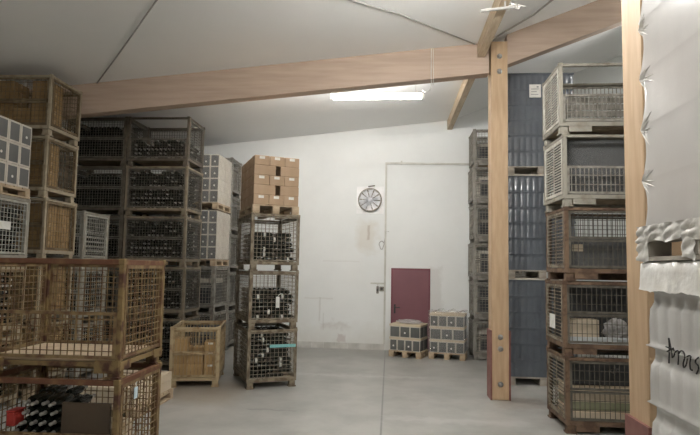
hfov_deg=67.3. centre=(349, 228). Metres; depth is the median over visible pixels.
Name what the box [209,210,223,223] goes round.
carton
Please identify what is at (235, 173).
box
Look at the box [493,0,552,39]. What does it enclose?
cable
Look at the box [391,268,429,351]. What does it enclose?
door
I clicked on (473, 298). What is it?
wire cage
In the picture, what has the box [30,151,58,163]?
carton
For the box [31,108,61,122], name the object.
carton
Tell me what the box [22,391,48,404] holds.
wine bottle
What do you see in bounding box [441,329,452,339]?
carton
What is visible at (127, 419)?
carton
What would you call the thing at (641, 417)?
post
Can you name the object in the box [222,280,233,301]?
box
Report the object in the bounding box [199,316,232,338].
wine bottles
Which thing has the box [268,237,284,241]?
wine bottle
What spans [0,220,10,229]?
label
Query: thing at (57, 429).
wine bottle
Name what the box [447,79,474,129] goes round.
beam
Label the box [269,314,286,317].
wine bottle
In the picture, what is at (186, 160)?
wire cage
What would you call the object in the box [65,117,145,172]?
wire cage
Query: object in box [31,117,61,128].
carton
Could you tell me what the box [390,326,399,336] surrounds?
carton
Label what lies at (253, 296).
wine bottle
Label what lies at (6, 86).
carton
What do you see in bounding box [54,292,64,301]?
carton
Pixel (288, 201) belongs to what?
carton
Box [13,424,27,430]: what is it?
wine bottle
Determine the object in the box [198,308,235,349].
wire cage
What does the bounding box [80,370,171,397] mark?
carton
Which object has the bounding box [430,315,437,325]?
carton
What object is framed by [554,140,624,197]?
box
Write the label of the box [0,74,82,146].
wire cage
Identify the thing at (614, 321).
plastic bag
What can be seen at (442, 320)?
carton
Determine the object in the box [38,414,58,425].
wine bottle
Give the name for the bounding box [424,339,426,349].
carton
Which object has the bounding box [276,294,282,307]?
tag
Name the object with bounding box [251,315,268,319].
wine bottle
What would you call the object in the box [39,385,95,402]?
wine bottles
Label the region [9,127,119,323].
wall
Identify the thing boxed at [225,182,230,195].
carton
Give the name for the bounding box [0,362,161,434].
wire cage
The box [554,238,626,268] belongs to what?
box
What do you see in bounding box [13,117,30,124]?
carton
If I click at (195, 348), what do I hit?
carton
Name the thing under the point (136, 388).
tag
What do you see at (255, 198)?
carton
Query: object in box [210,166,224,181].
carton
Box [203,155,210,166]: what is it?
carton
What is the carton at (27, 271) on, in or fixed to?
on the carton at (31, 277)
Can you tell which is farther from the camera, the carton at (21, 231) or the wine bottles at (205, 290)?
the wine bottles at (205, 290)
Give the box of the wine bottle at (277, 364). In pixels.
[268,362,285,366]
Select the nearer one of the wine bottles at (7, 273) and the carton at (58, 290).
the wine bottles at (7, 273)
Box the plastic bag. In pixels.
[601,318,626,337]
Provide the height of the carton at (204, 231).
0.262 m
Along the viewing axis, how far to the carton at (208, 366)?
8.70 m
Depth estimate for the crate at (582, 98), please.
6.87 m
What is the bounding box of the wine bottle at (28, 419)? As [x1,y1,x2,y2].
[18,414,38,425]
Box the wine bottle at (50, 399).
[41,392,66,405]
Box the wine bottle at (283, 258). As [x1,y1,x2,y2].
[276,257,293,261]
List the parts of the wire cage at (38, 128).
panel, panel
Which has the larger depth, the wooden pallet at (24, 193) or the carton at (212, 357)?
the carton at (212, 357)
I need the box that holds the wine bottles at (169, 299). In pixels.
[129,270,193,307]
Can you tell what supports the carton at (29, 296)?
on the carton at (25, 305)
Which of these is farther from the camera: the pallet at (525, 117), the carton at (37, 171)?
the pallet at (525, 117)
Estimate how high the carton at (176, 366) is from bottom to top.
0.218 m
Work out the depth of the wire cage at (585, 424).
6.52 m
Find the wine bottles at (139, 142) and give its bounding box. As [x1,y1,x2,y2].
[134,140,197,159]
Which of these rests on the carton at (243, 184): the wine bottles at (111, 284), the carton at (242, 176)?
the carton at (242, 176)
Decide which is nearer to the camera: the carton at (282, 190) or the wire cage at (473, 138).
the carton at (282, 190)
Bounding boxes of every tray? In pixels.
[558,379,629,400]
[558,389,629,411]
[558,399,629,419]
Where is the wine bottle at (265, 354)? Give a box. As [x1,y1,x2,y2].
[251,353,268,357]
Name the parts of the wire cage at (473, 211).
panel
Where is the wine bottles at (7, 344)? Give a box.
[0,344,7,395]
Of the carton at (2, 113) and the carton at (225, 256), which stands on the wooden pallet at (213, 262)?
the carton at (225, 256)
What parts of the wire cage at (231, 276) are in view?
frame, panel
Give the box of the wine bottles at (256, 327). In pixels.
[239,326,283,372]
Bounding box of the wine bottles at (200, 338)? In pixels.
[192,325,215,344]
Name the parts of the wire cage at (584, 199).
panel, panel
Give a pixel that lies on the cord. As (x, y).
(431, 48)
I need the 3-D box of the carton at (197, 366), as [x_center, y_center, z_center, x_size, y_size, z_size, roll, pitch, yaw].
[-2.587,2.350,8.832,0.253,0.218,0.330,2,-4,-9]
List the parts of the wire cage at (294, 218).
panel, panel, panel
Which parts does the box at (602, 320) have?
box lid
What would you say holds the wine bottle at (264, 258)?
on the wire cage at (294, 218)
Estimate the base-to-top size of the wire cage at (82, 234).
0.965 m
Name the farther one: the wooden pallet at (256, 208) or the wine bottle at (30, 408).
the wooden pallet at (256, 208)
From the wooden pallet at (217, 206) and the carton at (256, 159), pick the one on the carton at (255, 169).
the carton at (256, 159)
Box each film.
[396,319,422,323]
[480,1,525,12]
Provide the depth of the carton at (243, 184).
9.65 m
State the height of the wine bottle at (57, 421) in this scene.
0.075 m
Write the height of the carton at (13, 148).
0.300 m
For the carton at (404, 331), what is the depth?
11.84 m
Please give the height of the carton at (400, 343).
0.250 m
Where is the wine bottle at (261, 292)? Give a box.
[256,289,274,293]
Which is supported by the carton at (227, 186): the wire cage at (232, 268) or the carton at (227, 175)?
the carton at (227, 175)
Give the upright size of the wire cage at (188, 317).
0.976 m
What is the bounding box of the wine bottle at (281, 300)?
[270,299,287,303]
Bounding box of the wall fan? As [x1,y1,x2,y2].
[356,185,383,213]
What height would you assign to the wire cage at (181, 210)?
0.976 m
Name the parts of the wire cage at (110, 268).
frame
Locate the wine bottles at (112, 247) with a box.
[76,224,132,257]
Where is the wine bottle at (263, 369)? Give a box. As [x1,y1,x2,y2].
[255,368,272,372]
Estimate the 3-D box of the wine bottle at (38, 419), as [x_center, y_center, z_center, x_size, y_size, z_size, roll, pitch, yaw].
[-2.740,1.692,4.679,0.079,0.075,0.300,1,-4,4]
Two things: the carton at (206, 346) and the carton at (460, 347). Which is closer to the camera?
the carton at (206, 346)
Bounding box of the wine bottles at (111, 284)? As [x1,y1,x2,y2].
[72,273,131,306]
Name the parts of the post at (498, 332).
post plate, post plate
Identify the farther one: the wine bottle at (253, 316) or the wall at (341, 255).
the wall at (341, 255)
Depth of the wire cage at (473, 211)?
11.88 m
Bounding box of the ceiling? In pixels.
[0,0,621,148]
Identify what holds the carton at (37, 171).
on the carton at (30, 179)
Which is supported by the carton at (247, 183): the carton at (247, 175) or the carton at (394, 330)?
the carton at (247, 175)
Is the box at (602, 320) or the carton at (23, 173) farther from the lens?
the carton at (23, 173)
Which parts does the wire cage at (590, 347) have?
panel, panel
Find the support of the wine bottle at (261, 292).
on the wine bottle at (253, 296)
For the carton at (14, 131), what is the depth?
7.32 m
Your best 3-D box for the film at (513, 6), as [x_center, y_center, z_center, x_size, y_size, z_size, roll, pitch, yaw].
[1.967,-2.852,6.748,0.578,0.134,0.110,1,-4,4]
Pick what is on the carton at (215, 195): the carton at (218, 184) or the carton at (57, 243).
the carton at (218, 184)
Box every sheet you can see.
[389,336,427,340]
[390,322,427,327]
[429,311,466,316]
[429,325,466,329]
[429,338,466,342]
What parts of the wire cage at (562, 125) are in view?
panel, panel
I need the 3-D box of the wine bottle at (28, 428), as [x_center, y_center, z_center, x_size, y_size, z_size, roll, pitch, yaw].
[-2.827,1.774,4.676,0.079,0.075,0.300,1,-4,4]
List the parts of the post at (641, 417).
plate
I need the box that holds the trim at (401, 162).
[383,161,468,343]
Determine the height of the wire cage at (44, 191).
0.940 m
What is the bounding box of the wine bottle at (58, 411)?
[50,401,73,415]
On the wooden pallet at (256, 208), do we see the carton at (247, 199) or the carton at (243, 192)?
the carton at (247, 199)
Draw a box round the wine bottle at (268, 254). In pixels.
[258,252,275,256]
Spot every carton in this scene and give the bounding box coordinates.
[0,81,28,96]
[0,90,28,105]
[0,108,13,116]
[0,115,8,139]
[0,138,7,161]
[0,160,5,183]
[1,103,27,107]
[5,162,17,185]
[6,141,19,164]
[7,231,21,240]
[8,119,20,143]
[13,108,30,116]
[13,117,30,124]
[17,166,29,188]
[18,145,30,167]
[20,124,31,147]
[22,330,31,338]
[24,294,33,303]
[24,304,33,309]
[25,275,35,284]
[26,266,35,274]
[27,241,55,249]
[28,231,55,241]
[29,162,58,172]
[29,169,57,181]
[29,178,57,189]
[29,212,56,223]
[29,223,56,232]
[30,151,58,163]
[30,203,57,214]
[31,102,62,113]
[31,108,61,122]
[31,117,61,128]
[31,141,59,154]
[32,90,62,105]
[33,81,63,95]
[51,325,62,335]
[52,301,64,310]
[53,284,65,292]
[54,266,66,274]
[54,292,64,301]
[55,242,68,250]
[55,276,65,283]
[56,224,69,233]
[56,233,69,242]
[57,206,70,216]
[57,215,70,225]
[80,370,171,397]
[89,380,170,407]
[110,417,131,434]
[173,349,189,363]
[173,364,186,377]
[175,337,189,350]
[187,355,203,363]
[187,362,203,374]
[192,345,203,350]
[200,210,208,222]
[200,247,207,258]
[201,222,208,234]
[201,235,207,246]
[202,166,210,177]
[202,190,209,201]
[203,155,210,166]
[203,178,209,190]
[203,364,214,374]
[204,339,214,350]
[204,355,214,363]
[207,247,222,258]
[208,223,223,235]
[208,235,222,247]
[209,190,224,204]
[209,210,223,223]
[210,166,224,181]
[210,178,224,192]
[211,155,225,169]
[222,248,228,259]
[223,224,229,236]
[223,236,228,247]
[224,194,230,206]
[224,213,229,225]
[225,159,231,173]
[225,170,230,184]
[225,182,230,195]
[241,172,245,183]
[241,182,244,192]
[241,191,244,200]
[241,200,244,208]
[242,163,245,174]
[245,169,249,180]
[245,178,249,189]
[245,188,249,198]
[245,197,248,206]
[246,160,249,170]
[249,174,268,186]
[249,184,274,195]
[249,194,268,204]
[250,155,269,167]
[250,164,275,176]
[268,195,283,205]
[269,156,284,169]
[269,176,283,188]
[275,186,298,196]
[276,167,298,177]
[283,196,297,206]
[284,177,298,186]
[285,158,298,167]
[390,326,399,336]
[390,339,396,349]
[397,339,404,350]
[400,326,409,337]
[405,340,412,351]
[410,327,423,338]
[413,340,423,351]
[424,326,426,336]
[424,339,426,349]
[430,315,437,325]
[430,328,440,339]
[430,341,437,351]
[438,316,446,326]
[438,342,446,352]
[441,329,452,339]
[447,316,455,326]
[447,342,455,353]
[453,329,464,340]
[456,316,464,327]
[456,343,464,353]
[570,318,598,336]
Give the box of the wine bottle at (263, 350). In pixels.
[255,347,273,352]
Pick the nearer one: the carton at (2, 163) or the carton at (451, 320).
the carton at (2, 163)
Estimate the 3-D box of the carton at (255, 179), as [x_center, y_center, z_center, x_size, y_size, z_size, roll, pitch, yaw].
[-1.551,-0.811,8.992,0.258,0.166,0.383,3,-5,-22]
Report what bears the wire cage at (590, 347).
on the wire cage at (585, 424)
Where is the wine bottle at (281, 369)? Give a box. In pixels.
[273,367,290,371]
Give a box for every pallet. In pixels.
[0,183,29,198]
[4,383,49,399]
[111,388,172,419]
[166,259,228,265]
[191,202,230,212]
[239,204,298,219]
[389,349,427,358]
[429,351,466,360]
[508,73,573,173]
[508,174,575,278]
[509,277,576,385]
[639,260,699,434]
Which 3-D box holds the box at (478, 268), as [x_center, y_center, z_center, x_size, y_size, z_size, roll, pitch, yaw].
[3.397,0.791,12.113,0.960,0.550,0.604,1,-4,4]
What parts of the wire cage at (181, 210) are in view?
panel, panel, panel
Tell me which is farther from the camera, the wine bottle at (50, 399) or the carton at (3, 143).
the carton at (3, 143)
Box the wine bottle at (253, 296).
[252,295,269,297]
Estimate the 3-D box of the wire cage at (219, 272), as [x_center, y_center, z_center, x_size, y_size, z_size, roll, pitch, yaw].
[-3.457,1.319,11.750,1.213,0.990,0.963,1,-4,4]
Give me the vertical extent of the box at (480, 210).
0.600 m
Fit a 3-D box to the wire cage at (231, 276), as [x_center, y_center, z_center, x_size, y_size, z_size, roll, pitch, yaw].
[-3.472,1.509,12.908,1.253,0.920,0.813,1,-4,4]
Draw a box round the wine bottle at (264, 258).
[258,257,275,261]
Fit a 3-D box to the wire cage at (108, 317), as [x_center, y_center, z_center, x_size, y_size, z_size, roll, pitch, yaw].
[-5.032,2.199,10.488,1.252,0.976,0.847,1,-4,4]
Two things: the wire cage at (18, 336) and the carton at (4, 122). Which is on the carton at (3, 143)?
the carton at (4, 122)
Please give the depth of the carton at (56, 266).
8.36 m
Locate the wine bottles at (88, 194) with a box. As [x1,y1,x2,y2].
[71,175,135,205]
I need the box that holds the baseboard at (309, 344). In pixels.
[239,340,604,357]
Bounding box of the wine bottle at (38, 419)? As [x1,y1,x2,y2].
[29,415,48,425]
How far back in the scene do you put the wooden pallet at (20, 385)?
7.66 m
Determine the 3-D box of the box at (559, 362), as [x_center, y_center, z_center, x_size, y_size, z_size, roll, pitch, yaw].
[3.314,1.839,6.959,1.000,0.393,0.412,1,-4,4]
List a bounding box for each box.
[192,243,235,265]
[208,206,235,227]
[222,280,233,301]
[233,171,236,188]
[475,177,487,197]
[475,250,521,274]
[476,143,487,159]
[476,210,487,235]
[476,328,486,350]
[477,286,488,313]
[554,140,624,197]
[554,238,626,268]
[555,284,627,337]
[557,357,628,386]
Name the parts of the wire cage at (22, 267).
panel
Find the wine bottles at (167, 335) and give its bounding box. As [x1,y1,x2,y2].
[127,322,193,359]
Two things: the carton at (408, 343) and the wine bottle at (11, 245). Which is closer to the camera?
the wine bottle at (11, 245)
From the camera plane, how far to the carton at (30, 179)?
7.92 m
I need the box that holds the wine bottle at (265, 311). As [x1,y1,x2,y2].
[256,309,274,313]
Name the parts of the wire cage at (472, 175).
panel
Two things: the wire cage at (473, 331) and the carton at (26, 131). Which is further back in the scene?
the wire cage at (473, 331)
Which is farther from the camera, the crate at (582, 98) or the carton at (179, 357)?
the carton at (179, 357)
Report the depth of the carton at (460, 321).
11.60 m
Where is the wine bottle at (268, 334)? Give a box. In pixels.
[255,332,273,336]
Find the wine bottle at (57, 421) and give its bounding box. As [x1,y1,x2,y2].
[49,415,61,425]
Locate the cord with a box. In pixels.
[423,48,433,91]
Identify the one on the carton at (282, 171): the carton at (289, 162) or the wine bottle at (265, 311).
the carton at (289, 162)
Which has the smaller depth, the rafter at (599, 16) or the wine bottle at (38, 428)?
the wine bottle at (38, 428)
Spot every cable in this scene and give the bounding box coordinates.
[97,0,157,83]
[349,0,475,44]
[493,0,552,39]
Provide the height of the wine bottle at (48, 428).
0.075 m
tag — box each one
[134,382,137,398]
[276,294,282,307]
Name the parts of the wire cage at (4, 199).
panel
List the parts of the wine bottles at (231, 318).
box lid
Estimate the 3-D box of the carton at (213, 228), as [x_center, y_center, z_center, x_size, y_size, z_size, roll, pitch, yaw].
[-2.952,0.014,11.586,0.190,0.262,0.454,1,-4,4]
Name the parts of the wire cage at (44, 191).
frame, panel, panel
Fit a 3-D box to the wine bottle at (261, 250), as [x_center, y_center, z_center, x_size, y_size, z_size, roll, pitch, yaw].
[-1.395,0.347,8.838,0.300,0.080,0.080,3,-5,-22]
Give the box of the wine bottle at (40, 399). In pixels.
[30,392,56,405]
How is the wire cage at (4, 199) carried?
on the wire cage at (22, 267)
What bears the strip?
attached to the wire cage at (290, 377)
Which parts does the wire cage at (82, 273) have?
frame, panel, panel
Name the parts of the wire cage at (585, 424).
panel, panel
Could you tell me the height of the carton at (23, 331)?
0.142 m
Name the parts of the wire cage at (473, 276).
panel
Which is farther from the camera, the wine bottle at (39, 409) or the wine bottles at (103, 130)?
the wine bottles at (103, 130)
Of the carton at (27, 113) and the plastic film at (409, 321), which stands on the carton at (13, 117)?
the carton at (27, 113)
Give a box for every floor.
[0,345,624,434]
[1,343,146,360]
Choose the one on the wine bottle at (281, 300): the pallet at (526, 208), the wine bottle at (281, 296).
the wine bottle at (281, 296)
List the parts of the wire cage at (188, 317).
panel, panel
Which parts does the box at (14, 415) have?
box lid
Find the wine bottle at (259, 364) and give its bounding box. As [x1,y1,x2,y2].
[250,363,267,367]
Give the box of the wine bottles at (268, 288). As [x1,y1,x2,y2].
[241,287,284,315]
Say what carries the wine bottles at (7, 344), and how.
on the wire cage at (18, 336)
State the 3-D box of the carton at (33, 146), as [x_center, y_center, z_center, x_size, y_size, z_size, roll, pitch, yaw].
[-4.729,-1.242,8.136,0.275,0.142,0.360,1,-4,3]
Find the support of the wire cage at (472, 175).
on the wire cage at (473, 211)
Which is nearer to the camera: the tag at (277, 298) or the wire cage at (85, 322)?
the tag at (277, 298)
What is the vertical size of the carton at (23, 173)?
0.300 m
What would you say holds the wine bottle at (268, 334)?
on the wine bottle at (260, 339)
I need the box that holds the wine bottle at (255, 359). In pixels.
[250,358,267,362]
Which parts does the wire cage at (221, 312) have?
panel, panel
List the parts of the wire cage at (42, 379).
rail, panel, rail, panel, panel, rail, rail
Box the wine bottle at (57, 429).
[50,425,60,432]
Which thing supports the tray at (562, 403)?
on the wire cage at (585, 424)
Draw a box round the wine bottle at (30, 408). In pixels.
[22,405,39,414]
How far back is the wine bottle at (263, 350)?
8.69 m
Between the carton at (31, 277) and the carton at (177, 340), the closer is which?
the carton at (31, 277)
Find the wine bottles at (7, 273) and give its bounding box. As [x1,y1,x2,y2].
[0,272,13,322]
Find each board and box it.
[61,402,111,434]
[570,337,626,344]
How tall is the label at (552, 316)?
0.180 m
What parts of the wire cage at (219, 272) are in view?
panel, panel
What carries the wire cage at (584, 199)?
on the wire cage at (566, 272)
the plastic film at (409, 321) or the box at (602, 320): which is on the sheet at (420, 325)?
the plastic film at (409, 321)
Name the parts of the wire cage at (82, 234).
panel, panel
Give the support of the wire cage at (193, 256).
on the wire cage at (193, 306)
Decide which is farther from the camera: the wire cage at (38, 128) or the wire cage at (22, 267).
the wire cage at (38, 128)
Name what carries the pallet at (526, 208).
on the pallet at (527, 296)
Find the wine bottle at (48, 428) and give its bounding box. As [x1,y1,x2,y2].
[41,425,57,432]
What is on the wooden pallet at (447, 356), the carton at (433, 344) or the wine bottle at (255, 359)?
the carton at (433, 344)
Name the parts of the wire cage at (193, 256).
panel, panel, panel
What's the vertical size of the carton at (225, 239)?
0.262 m
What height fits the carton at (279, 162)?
0.166 m
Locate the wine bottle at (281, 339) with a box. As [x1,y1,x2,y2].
[273,337,290,341]
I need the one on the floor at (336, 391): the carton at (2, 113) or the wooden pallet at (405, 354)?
the wooden pallet at (405, 354)
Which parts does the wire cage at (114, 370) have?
panel, rail, panel, panel, rail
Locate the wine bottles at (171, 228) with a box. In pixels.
[130,220,194,258]
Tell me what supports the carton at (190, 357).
on the carton at (197, 366)
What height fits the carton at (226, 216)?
0.262 m
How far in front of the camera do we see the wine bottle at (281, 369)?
8.79 m
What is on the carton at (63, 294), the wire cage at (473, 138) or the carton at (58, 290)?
the carton at (58, 290)
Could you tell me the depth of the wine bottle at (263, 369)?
8.68 m
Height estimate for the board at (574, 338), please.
0.085 m
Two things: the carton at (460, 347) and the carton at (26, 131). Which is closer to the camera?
the carton at (26, 131)
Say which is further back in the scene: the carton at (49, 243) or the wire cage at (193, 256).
the wire cage at (193, 256)
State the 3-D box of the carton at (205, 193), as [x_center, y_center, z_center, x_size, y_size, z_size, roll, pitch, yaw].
[-3.140,-0.688,11.653,0.190,0.262,0.454,1,-4,4]
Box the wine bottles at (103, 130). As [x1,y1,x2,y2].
[74,126,138,157]
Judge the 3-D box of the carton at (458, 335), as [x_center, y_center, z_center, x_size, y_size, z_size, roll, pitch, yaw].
[2.430,2.355,11.714,0.252,0.240,0.277,0,-4,17]
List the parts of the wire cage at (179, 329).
panel, panel, panel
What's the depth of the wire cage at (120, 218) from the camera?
10.20 m
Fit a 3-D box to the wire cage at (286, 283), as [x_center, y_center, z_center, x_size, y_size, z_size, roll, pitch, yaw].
[-1.497,1.220,9.314,0.845,0.960,1.250,3,-5,-22]
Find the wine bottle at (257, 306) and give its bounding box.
[252,305,269,308]
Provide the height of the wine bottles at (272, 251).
0.494 m
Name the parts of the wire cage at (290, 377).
panel, panel, panel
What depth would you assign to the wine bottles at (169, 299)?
10.21 m
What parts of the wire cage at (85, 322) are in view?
panel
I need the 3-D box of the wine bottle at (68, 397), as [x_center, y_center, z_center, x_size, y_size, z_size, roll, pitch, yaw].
[-2.566,1.526,4.657,0.079,0.075,0.300,1,-4,4]
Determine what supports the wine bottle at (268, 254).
on the wine bottle at (264, 258)
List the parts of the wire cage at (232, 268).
panel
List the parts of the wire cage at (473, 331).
panel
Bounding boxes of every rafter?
[28,44,488,119]
[504,0,621,67]
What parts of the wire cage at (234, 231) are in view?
frame, panel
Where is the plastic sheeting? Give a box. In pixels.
[635,0,699,261]
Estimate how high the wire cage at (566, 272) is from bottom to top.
0.940 m
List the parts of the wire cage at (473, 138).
panel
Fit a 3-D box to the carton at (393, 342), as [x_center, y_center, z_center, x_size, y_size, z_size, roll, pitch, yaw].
[1.043,2.638,12.057,0.179,0.250,0.280,-1,-5,25]
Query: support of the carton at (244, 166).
on the carton at (242, 176)
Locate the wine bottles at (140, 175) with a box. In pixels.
[132,171,196,209]
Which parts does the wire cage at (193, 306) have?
panel, panel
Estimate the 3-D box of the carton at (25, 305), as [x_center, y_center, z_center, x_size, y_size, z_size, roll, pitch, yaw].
[-4.762,1.200,7.956,0.275,0.142,0.355,1,-4,3]
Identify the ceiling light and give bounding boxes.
[331,93,423,99]
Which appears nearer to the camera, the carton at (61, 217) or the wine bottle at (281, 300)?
the carton at (61, 217)
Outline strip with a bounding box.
[270,344,295,347]
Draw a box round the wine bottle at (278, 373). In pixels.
[270,372,286,376]
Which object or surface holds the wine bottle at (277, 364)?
on the wine bottle at (281, 369)
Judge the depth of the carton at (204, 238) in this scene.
11.36 m
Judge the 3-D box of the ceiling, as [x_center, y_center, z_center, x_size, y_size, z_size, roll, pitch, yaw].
[0.394,-4.094,4.550,14.400,3.086,18.900,1,-4,4]
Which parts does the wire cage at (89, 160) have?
panel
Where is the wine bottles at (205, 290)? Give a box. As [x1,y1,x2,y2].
[188,278,222,304]
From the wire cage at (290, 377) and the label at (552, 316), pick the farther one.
the wire cage at (290, 377)
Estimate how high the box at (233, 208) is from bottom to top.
0.560 m
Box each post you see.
[487,41,510,400]
[621,0,681,434]
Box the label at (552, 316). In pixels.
[550,313,554,327]
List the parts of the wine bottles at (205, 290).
box lid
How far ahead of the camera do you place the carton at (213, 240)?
11.35 m
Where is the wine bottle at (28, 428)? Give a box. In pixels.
[22,424,37,431]
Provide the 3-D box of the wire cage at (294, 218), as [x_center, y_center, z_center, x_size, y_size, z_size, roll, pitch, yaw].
[-1.481,0.262,9.384,0.845,0.960,1.250,3,-5,-22]
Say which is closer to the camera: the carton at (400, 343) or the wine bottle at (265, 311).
the wine bottle at (265, 311)
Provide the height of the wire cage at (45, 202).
0.940 m
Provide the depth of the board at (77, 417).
4.46 m
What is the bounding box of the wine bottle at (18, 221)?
[11,220,20,225]
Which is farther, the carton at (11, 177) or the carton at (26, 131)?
the carton at (26, 131)
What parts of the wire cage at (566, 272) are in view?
panel, panel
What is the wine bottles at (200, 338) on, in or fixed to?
on the wire cage at (221, 312)
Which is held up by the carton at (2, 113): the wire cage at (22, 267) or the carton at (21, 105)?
the carton at (21, 105)
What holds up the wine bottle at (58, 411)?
on the wine bottle at (57, 421)
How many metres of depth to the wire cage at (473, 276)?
11.82 m
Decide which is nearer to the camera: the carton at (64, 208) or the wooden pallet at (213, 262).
the carton at (64, 208)
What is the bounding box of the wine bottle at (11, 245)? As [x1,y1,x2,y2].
[6,244,14,248]
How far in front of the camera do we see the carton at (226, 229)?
12.03 m
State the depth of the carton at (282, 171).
9.02 m
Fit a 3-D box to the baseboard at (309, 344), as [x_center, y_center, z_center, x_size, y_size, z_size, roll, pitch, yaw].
[1.433,2.891,12.735,9.006,0.150,0.018,0,-4,7]
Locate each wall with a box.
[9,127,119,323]
[128,55,628,357]
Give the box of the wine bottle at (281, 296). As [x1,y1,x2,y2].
[270,295,287,297]
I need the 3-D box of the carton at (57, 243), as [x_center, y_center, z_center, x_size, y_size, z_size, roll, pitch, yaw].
[-4.708,0.289,8.382,0.275,0.142,0.355,1,-4,3]
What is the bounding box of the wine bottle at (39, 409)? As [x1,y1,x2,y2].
[30,404,47,415]
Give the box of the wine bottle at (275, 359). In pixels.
[268,357,285,361]
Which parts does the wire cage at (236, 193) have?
panel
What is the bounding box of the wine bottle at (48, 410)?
[39,406,57,415]
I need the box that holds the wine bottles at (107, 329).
[70,322,127,344]
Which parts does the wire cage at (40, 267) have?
panel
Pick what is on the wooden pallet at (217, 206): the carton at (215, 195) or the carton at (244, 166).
the carton at (215, 195)
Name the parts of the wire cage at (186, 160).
panel, panel, panel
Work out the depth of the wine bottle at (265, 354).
8.66 m
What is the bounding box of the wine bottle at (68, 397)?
[48,393,73,406]
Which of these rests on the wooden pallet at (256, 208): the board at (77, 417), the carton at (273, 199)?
the carton at (273, 199)
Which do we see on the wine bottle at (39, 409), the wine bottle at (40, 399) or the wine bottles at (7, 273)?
the wine bottle at (40, 399)
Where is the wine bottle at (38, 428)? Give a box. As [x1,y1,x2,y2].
[31,425,47,431]
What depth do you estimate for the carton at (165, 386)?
6.80 m
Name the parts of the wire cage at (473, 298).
panel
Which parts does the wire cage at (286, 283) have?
panel, panel, panel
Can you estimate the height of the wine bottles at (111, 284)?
0.662 m
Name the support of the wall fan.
attached to the wall at (341, 255)
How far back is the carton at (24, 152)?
7.54 m
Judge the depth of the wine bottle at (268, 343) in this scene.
8.69 m
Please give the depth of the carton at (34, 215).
7.88 m
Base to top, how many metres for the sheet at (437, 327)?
0.045 m
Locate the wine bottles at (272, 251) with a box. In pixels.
[243,234,285,261]
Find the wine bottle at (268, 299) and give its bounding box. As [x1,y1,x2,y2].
[252,299,269,303]
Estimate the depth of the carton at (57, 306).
8.34 m
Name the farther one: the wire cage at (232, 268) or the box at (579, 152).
the wire cage at (232, 268)
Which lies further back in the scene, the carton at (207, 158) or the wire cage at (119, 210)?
the carton at (207, 158)
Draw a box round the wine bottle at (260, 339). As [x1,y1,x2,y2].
[251,337,268,342]
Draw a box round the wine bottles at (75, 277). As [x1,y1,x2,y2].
[65,275,94,310]
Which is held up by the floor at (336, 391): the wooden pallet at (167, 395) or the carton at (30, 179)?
the wooden pallet at (167, 395)
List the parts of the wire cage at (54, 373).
panel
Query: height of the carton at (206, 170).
0.262 m
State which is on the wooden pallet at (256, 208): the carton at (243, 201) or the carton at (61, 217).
the carton at (243, 201)
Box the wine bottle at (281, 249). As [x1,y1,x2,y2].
[276,248,293,251]
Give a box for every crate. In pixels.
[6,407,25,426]
[554,97,623,122]
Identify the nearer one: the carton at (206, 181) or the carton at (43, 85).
the carton at (43, 85)
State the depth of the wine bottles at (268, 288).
9.27 m
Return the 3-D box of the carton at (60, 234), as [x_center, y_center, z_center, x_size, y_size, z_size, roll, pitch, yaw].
[-4.706,0.147,8.393,0.275,0.142,0.355,1,-4,3]
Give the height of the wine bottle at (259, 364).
0.079 m
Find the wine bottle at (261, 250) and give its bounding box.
[258,247,275,251]
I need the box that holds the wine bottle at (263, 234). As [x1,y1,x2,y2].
[258,232,275,236]
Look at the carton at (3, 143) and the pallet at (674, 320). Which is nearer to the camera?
the pallet at (674, 320)
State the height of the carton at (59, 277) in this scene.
0.142 m
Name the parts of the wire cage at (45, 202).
panel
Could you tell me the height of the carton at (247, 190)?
0.166 m
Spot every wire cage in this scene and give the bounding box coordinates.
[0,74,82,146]
[0,194,30,257]
[0,258,165,379]
[0,266,26,334]
[0,266,71,324]
[0,318,67,389]
[0,335,22,405]
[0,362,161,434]
[3,197,76,258]
[7,135,78,203]
[11,267,106,323]
[23,319,104,378]
[27,210,109,258]
[63,166,141,215]
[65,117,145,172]
[66,267,134,316]
[76,215,138,259]
[84,314,137,340]
[122,215,201,266]
[124,166,202,219]
[126,116,204,172]
[126,314,199,364]
[127,267,200,318]
[163,309,227,352]
[165,265,228,312]
[169,320,225,387]
[186,233,237,271]
[189,272,235,310]
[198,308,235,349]
[208,195,240,234]
[225,157,241,198]
[233,322,297,389]
[235,270,298,329]
[237,212,299,270]
[468,166,487,207]
[468,243,524,280]
[468,317,488,359]
[469,129,487,171]
[469,204,487,243]
[469,281,488,320]
[542,63,623,147]
[543,133,625,212]
[545,206,626,280]
[545,279,628,356]
[546,347,629,433]
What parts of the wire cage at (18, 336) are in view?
panel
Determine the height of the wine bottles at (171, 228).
0.745 m
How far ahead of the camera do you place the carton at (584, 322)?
6.70 m
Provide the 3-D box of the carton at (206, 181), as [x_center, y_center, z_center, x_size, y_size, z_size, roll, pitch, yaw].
[-3.135,-0.950,11.672,0.190,0.262,0.454,1,-4,4]
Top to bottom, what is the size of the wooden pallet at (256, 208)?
0.144 m
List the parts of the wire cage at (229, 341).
panel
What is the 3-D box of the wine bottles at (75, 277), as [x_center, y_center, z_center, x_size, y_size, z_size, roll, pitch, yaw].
[-5.163,1.152,9.363,0.910,0.662,0.670,1,-4,4]
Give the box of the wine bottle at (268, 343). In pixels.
[255,342,273,346]
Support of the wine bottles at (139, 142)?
on the wire cage at (186, 160)
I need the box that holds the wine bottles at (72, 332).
[62,328,92,369]
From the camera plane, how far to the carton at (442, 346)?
11.66 m
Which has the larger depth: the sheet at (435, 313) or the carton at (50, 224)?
the sheet at (435, 313)

